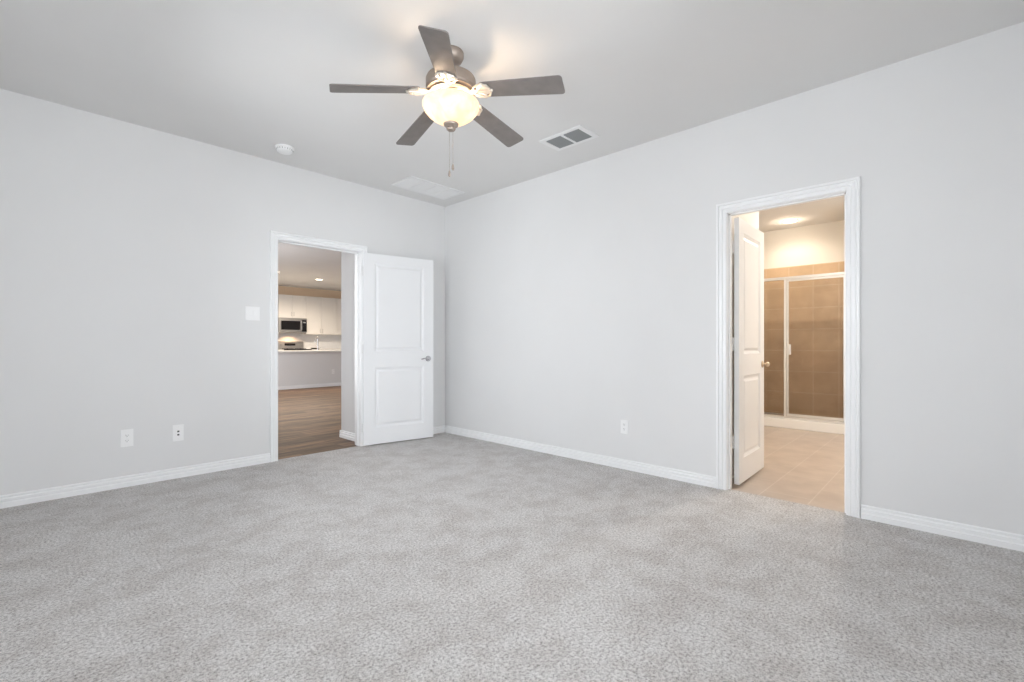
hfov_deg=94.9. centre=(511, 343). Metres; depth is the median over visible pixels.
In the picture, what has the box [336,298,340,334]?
upper cabinet
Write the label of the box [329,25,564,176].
ceiling fan
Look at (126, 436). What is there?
power outlet
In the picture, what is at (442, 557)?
floor
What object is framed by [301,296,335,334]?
upper cabinet
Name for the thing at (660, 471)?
baseboard
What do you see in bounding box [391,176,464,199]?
ceiling vent
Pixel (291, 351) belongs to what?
countertop
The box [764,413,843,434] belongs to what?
shower pan
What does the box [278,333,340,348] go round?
backsplash
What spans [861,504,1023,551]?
baseboard
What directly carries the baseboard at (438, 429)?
attached to the wall at (133, 257)
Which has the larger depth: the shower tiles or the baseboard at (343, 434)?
the shower tiles
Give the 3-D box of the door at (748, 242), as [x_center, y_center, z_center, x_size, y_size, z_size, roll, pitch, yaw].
[1.906,0.054,3.773,0.143,2.005,0.728,0,0,42]
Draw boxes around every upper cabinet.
[278,294,305,317]
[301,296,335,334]
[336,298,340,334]
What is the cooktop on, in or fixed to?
in the range
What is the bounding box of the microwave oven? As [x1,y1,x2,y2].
[278,317,306,332]
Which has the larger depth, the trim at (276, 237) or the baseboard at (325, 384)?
the baseboard at (325, 384)
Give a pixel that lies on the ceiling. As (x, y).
(250, 77)
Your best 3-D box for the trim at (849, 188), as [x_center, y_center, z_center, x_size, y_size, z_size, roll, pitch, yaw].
[1.874,0.020,3.237,0.867,2.106,0.142,0,0,44]
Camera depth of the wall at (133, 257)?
3.58 m
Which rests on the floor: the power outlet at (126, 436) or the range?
the range
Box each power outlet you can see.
[120,429,132,446]
[621,419,627,433]
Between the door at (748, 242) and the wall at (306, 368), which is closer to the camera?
the door at (748, 242)
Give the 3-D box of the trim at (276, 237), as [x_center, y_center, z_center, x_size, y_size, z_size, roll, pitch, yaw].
[-1.910,0.023,4.659,0.162,2.101,0.963,0,0,44]
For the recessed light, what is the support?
in the ceiling
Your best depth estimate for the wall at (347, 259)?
5.33 m
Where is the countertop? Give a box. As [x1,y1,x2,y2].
[278,350,340,352]
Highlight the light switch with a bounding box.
[245,306,259,320]
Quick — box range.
[278,341,311,350]
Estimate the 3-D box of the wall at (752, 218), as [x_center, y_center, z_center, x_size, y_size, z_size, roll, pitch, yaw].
[1.454,-0.297,4.411,1.300,2.740,1.023,0,0,44]
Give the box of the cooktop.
[279,349,311,349]
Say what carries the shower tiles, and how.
attached to the wall at (824, 242)
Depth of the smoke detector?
3.95 m
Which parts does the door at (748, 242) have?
knob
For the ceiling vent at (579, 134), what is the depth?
3.80 m
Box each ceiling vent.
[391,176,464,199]
[539,125,598,150]
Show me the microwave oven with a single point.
(285, 325)
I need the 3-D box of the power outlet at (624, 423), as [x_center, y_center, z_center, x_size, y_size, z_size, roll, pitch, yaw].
[0.963,0.711,4.028,0.072,0.118,0.008,0,0,44]
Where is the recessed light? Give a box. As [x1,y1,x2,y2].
[781,219,798,223]
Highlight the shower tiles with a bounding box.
[764,261,843,417]
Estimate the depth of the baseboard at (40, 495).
3.51 m
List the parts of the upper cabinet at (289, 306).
door, door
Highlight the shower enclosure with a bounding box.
[764,272,843,423]
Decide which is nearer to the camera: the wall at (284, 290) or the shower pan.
the shower pan
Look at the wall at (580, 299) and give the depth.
3.20 m
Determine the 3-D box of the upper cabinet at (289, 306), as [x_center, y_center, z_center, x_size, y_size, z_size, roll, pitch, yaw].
[-6.404,-1.069,13.588,0.363,0.655,0.764,0,0,44]
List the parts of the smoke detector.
plate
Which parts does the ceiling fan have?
blade, blade, blade, pull chain, lamp shade, plate, blade, blade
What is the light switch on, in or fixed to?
attached to the wall at (133, 257)
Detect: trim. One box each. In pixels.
[270,230,367,461]
[716,176,859,517]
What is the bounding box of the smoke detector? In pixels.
[275,144,293,154]
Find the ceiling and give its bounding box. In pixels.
[0,0,1023,290]
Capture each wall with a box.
[0,88,444,494]
[278,286,340,298]
[278,352,340,385]
[341,252,354,432]
[445,22,1023,534]
[732,211,758,465]
[763,220,843,413]
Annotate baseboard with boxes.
[0,453,270,508]
[278,383,340,389]
[340,430,354,440]
[373,425,444,444]
[445,425,715,487]
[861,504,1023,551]
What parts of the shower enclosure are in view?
post, sill rail, header rail, shower door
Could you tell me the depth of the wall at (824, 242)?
6.66 m
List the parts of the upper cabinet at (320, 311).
door, door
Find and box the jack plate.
[173,424,183,441]
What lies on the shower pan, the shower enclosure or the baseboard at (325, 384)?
the shower enclosure
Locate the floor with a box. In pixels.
[0,386,1023,681]
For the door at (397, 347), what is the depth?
5.12 m
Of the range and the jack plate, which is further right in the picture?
the range
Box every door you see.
[362,252,432,445]
[732,217,769,484]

